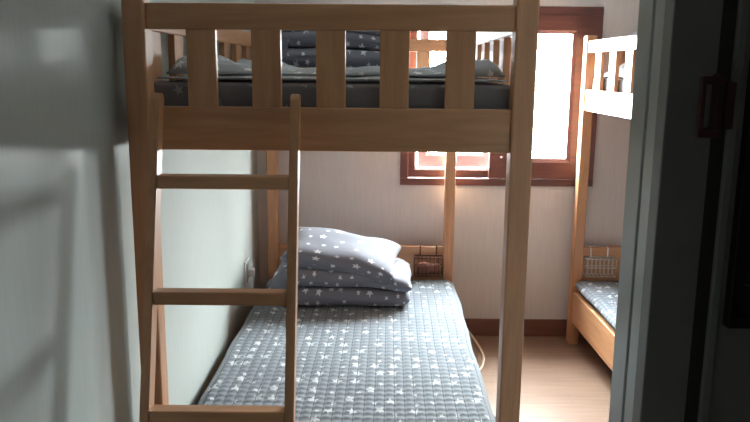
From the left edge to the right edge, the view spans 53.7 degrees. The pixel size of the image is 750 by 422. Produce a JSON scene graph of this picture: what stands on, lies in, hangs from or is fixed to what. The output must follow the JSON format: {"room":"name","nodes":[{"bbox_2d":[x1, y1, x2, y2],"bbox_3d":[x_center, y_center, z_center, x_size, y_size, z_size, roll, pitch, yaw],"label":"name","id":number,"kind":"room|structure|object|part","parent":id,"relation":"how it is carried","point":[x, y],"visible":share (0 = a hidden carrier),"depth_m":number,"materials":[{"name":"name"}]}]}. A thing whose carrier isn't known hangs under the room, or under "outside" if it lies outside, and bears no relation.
{"room":"dormitory bedroom","nodes":[
{"label":"dormitory bedroom","id":0,"kind":"room"},
{"bbox_2d":[0,0,259,421],"bbox_3d":[-0.689,0.056,1.320,0.100,2.320,5.770,1,11,0],"label":"wall","id":1,"kind":"structure","parent":0,"point":[70,348],"depth_m":1.64,"materials":[{"name":"paint"}]},
{"bbox_2d":[244,257,249,286],"bbox_3d":[-0.634,0.302,3.679,0.014,0.124,0.110,1,11,0],"label":"wall outlet","id":2,"kind":"object","parent":1,"relation":"attached to","point":[247,262],"visible":1,"depth_m":3.64,"materials":[{"name":"white plastic"}]},
{"bbox_2d":[246,261,249,282],"bbox_3d":[-0.630,0.302,3.679,0.006,0.096,0.072,1,11,0],"label":"socket","id":3,"kind":"object","parent":2,"relation":"attached to","point":[247,262],"depth_m":3.65,"materials":[{"name":"white plastic"}]},
{"bbox_2d":[249,268,254,288],"bbox_3d":[-0.620,0.506,3.842,0.027,0.482,0.252,0,11,-3],"label":"plug","id":4,"kind":"object","parent":1,"relation":"attached to","point":[252,270],"visible":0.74,"depth_m":3.68,"materials":[{"name":"white plastic"}]},
{"bbox_2d":[254,0,639,318],"bbox_3d":[0.765,-0.456,4.056,2.798,2.320,0.200,1,11,0],"label":"wall","id":5,"kind":"structure","parent":0,"point":[359,193],"depth_m":4.04,"materials":[{"name":"paint"}]},
{"bbox_2d":[400,6,603,186],"bbox_3d":[0.661,-0.614,3.996,1.042,0.942,0.214,1,11,0],"label":"window","id":6,"kind":"structure","parent":5,"relation":"in","point":[580,22],"depth_m":3.97,"materials":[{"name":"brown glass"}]},
{"bbox_3d":[0.161,-0.605,3.943,0.042,0.859,0.057,1,11,0],"label":"frame","id":7,"kind":"part","parent":6,"relation":"part of","materials":[{"name":"brown wood"}]},
{"bbox_3d":[0.408,-0.606,3.953,0.454,0.857,0.030,1,11,0],"label":"sash","id":8,"kind":"part","parent":6,"relation":"part of","materials":[{"name":"brown wood"}]},
{"bbox_3d":[0.449,-0.657,4.080,0.414,0.833,0.033,1,11,0],"label":"sash","id":9,"kind":"part","parent":6,"relation":"part of","materials":[{"name":"brown wood"}]},
{"bbox_3d":[0.872,-0.595,3.921,0.514,0.857,0.032,1,11,0],"label":"sash","id":10,"kind":"part","parent":6,"relation":"part of","materials":[{"name":"brown wood"}]},
{"bbox_3d":[1.155,-0.596,3.943,0.052,0.859,0.057,1,11,0],"label":"frame","id":11,"kind":"part","parent":6,"relation":"part of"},
{"bbox_2d":[464,318,583,336],"bbox_3d":[0.755,0.655,4.160,2.798,0.100,0.012,1,11,0],"label":"baseboard","id":12,"kind":"structure","parent":5,"relation":"attached to","point":[476,326],"depth_m":4.15,"materials":[{"name":"brown wood"}]},
{"bbox_2d":[470,336,611,421],"bbox_3d":[0.750,1.238,1.545,2.998,0.060,5.770,1,11,0],"label":"floor","id":13,"kind":"structure","parent":0,"point":[561,381],"depth_m":3.60,"materials":[{"name":"laminate"}]},
{"bbox_2d":[139,93,300,421],"bbox_3d":[-0.358,0.452,1.689,0.348,1.410,0.433,1,11,0],"label":"ladder","id":14,"kind":"object","parent":13,"relation":"on","point":[153,296],"visible":1,"depth_m":1.70,"materials":[{"name":"brown wood"}]},
{"bbox_3d":[-0.521,0.450,1.689,0.021,1.410,0.433,1,11,0],"label":"rail","id":15,"kind":"part","parent":14,"relation":"part of","materials":[{"name":"brown wood"}]},
{"bbox_3d":[-0.194,0.453,1.689,0.021,1.410,0.433,1,11,0],"label":"rail","id":16,"kind":"part","parent":14,"relation":"part of","materials":[{"name":"brown wood"}]},
{"bbox_2d":[121,0,539,421],"bbox_3d":[-0.095,0.097,2.921,0.991,1.647,2.090,1,11,1],"label":"bunk bed","id":17,"kind":"object","parent":13,"relation":"on","point":[473,32],"visible":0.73,"depth_m":1.80,"materials":[{"name":"brown wood"}]},
{"bbox_3d":[-0.583,0.282,1.932,0.054,1.647,0.060,1,11,1],"label":"post","id":18,"kind":"part","parent":17,"relation":"part of","materials":[{"name":"brown wood"}]},
{"bbox_3d":[-0.561,-0.662,2.784,0.028,0.061,1.970,1,11,1],"label":"guard rail","id":19,"kind":"part","parent":17,"relation":"part of","materials":[{"name":"brown wood"}]},
{"bbox_3d":[-0.543,-0.100,3.926,0.054,1.647,0.060,1,11,1],"label":"post","id":20,"kind":"part","parent":17,"relation":"part of","materials":[{"name":"brown wood"}]},
{"bbox_3d":[-0.108,-0.464,1.774,0.883,0.061,0.028,1,11,1],"label":"guard rail","id":21,"kind":"part","parent":17,"relation":"part of","materials":[{"name":"brown wood"}]},
{"bbox_2d":[154,79,509,108],"bbox_3d":[-0.090,-0.439,2.818,0.915,0.130,1.966,1,11,1],"label":"mattress","id":22,"kind":"object","parent":17,"relation":"on","point":[238,93],"visible":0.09,"depth_m":1.85,"materials":[{"name":"grey fabric"}]},
{"bbox_2d":[157,75,506,81],"bbox_3d":[-0.089,-0.514,2.798,0.875,0.012,1.940,1,11,1],"label":"pad","id":23,"kind":"object","parent":22,"relation":"on","point":[229,77],"visible":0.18,"depth_m":1.86,"materials":[{"name":"grey fabric"}]},
{"bbox_2d":[281,31,379,67],"bbox_3d":[-0.158,-0.752,3.418,0.608,0.175,0.466,0,11,-1],"label":"duvet","id":24,"kind":"object","parent":23,"relation":"on","point":[298,48],"visible":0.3,"depth_m":3.21,"materials":[{"name":"fabric"}]},
{"bbox_2d":[281,30,379,35],"bbox_3d":[-0.157,-0.849,3.371,0.563,0.186,0.375,0,11,-3],"label":"pillow","id":25,"kind":"object","parent":24,"relation":"on","point":[373,33],"visible":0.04,"depth_m":3.21,"materials":[{"name":"fabric"}]},
{"bbox_2d":[166,55,505,76],"bbox_3d":[-0.093,-0.510,2.585,0.907,0.064,1.260,1,11,1],"label":"blanket","id":26,"kind":"object","parent":23,"relation":"on","point":[483,67],"visible":0.59,"depth_m":2.00,"materials":[{"name":"grey fabric"}]},
{"bbox_3d":[-0.067,-0.848,3.779,0.883,0.061,0.028,1,11,1],"label":"guard rail","id":27,"kind":"part","parent":17,"relation":"part of","materials":[{"name":"brown wood"}]},
{"bbox_2d":[413,245,442,276],"bbox_3d":[0.285,0.265,3.954,0.154,0.154,0.090,1,11,0],"label":"wire basket","id":28,"kind":"object","parent":17,"relation":"hanging from","point":[436,255],"visible":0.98,"depth_m":3.92,"materials":[{"name":"black metal"}]},
{"bbox_2d":[417,262,439,274],"bbox_3d":[0.284,0.306,3.947,0.125,0.071,0.040,1,11,0],"label":"folded cloth","id":29,"kind":"object","parent":28,"relation":"in","point":[420,263],"visible":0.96,"depth_m":3.93,"materials":[{"name":"brown fabric"}]},
{"bbox_3d":[0.394,-0.088,3.909,0.054,1.647,0.060,1,11,1],"label":"post","id":30,"kind":"part","parent":17,"relation":"part of","materials":[{"name":"brown wood"}]},
{"bbox_3d":[0.386,-0.650,2.768,0.028,0.061,1.970,1,11,1],"label":"guard rail","id":31,"kind":"part","parent":17,"relation":"part of","materials":[{"name":"brown wood"}]},
{"bbox_3d":[0.354,0.294,1.916,0.054,1.647,0.060,1,11,1],"label":"post","id":32,"kind":"part","parent":17,"relation":"part of","materials":[{"name":"brown wood"}]},
{"bbox_2d":[468,330,484,370],"bbox_3d":[0.483,0.689,3.813,0.173,0.162,0.560,2,11,9],"label":"extension cord","id":33,"kind":"object","parent":13,"relation":"on","point":[470,333],"visible":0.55,"depth_m":3.92,"materials":[{"name":"white plastic"}]},
{"bbox_2d":[566,35,636,370],"bbox_3d":[1.574,0.110,2.935,0.991,1.647,2.090,0,11,-1],"label":"bunk bed","id":34,"kind":"object","parent":13,"relation":"on","point":[582,317],"visible":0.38,"depth_m":3.78,"materials":[{"name":"brown wood"}]},
{"bbox_3d":[1.092,-0.085,3.925,0.054,1.647,0.060,0,11,-1],"label":"post","id":35,"kind":"part","parent":34,"relation":"part of","materials":[{"name":"brown wood"}]},
{"bbox_2d":[579,292,614,329],"bbox_3d":[1.569,0.641,3.037,0.915,0.126,1.966,0,11,-1],"label":"mattress","id":36,"kind":"object","parent":34,"relation":"on","point":[579,292],"visible":0.02,"depth_m":3.69,"materials":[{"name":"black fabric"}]},
{"bbox_2d":[575,281,618,328],"bbox_3d":[1.565,0.573,3.024,0.980,0.046,1.943,0,11,-1],"label":"pad","id":37,"kind":"object","parent":36,"relation":"on","point":[603,295],"visible":0.09,"depth_m":3.73,"materials":[{"name":"grey fabric"}]},
{"bbox_2d":[583,246,616,276],"bbox_3d":[1.203,0.271,3.965,0.159,0.149,0.090,1,11,0],"label":"wire basket","id":38,"kind":"object","parent":34,"relation":"hanging from","point":[590,256],"visible":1,"depth_m":3.96,"materials":[{"name":"white metal"}]},
{"bbox_2d":[592,78,623,92],"bbox_3d":[1.579,-0.426,2.832,0.915,0.130,1.966,0,11,-1],"label":"mattress","id":39,"kind":"object","parent":34,"relation":"on","point":[621,80],"visible":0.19,"depth_m":3.54,"materials":[{"name":"grey fabric"}]},
{"bbox_2d":[604,63,624,76],"bbox_3d":[1.578,-0.583,3.006,0.871,0.099,1.490,0,11,-1],"label":"blanket","id":40,"kind":"object","parent":39,"relation":"on","point":[621,67],"visible":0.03,"depth_m":3.46,"materials":[{"name":"grey fabric"}]},
{"bbox_3d":[1.108,-0.647,2.783,0.028,0.061,1.970,0,11,-1],"label":"guard rail","id":41,"kind":"part","parent":34,"relation":"part of","materials":[{"name":"brown wood"}]},
{"bbox_3d":[0.760,0.116,1.078,2.798,2.320,0.097,1,11,0],"label":"wall","id":42,"kind":"structure","parent":0,"visible":0},
{"bbox_2d":[609,0,665,421],"bbox_3d":[0.400,0.240,1.105,0.056,2.060,0.118,1,11,0],"label":"trim","id":43,"kind":"structure","parent":42,"relation":"attached to","point":[651,12],"depth_m":1.06,"materials":[{"name":"grey paint"}]},
{"bbox_2d":[632,0,749,421],"bbox_3d":[0.831,0.261,1.012,0.933,2.040,0.062,1,11,0],"label":"door","id":44,"kind":"structure","parent":42,"relation":"in","point":[693,364],"depth_m":0.96,"materials":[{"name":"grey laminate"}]},
{"bbox_3d":[0.428,-0.133,0.926,0.008,0.076,0.020,1,11,0],"label":"handle","id":45,"kind":"part","parent":44,"relation":"part of","materials":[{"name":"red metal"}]},
{"bbox_3d":[0.440,-0.131,0.922,0.011,0.058,0.012,1,11,0],"label":"latch plate","id":46,"kind":"part","parent":44,"relation":"part of","materials":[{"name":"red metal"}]},
{"bbox_3d":[0.805,-0.232,0.908,0.674,0.792,0.018,1,11,0],"label":"glass frame","id":47,"kind":"part","parent":44,"relation":"part of","materials":[{"name":"black"}]},
{"bbox_3d":[0.805,-0.233,0.912,0.642,0.760,0.006,1,11,0],"label":"pane","id":48,"kind":"part","parent":44,"relation":"part of","materials":[{"name":"black glass"}]},
{"bbox_3d":[-0.099,0.629,3.023,0.915,0.126,1.966,1,11,1],"label":"mattress","id":49,"kind":"object","parent":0,"visible":0},
{"bbox_2d":[197,279,495,421],"bbox_3d":[-0.097,0.574,3.006,1.018,0.071,1.955,1,11,1],"label":"pad","id":50,"kind":"object","parent":49,"relation":"on","point":[415,361],"visible":0.73,"depth_m":2.81,"materials":[{"name":"grey fabric"}]},
{"bbox_2d":[270,257,411,305],"bbox_3d":[-0.155,0.320,3.635,0.668,0.188,0.440,1,11,1],"label":"duvet","id":51,"kind":"object","parent":50,"relation":"on","point":[316,287],"visible":0.71,"depth_m":3.44,"materials":[{"name":"fabric"}]},
{"bbox_2d":[280,227,400,282],"bbox_3d":[-0.153,0.209,3.594,0.544,0.209,0.375,1,11,5],"label":"pillow","id":52,"kind":"object","parent":51,"relation":"on","point":[327,249],"visible":0.87,"depth_m":3.47,"materials":[{"name":"fabric"}]}
]}

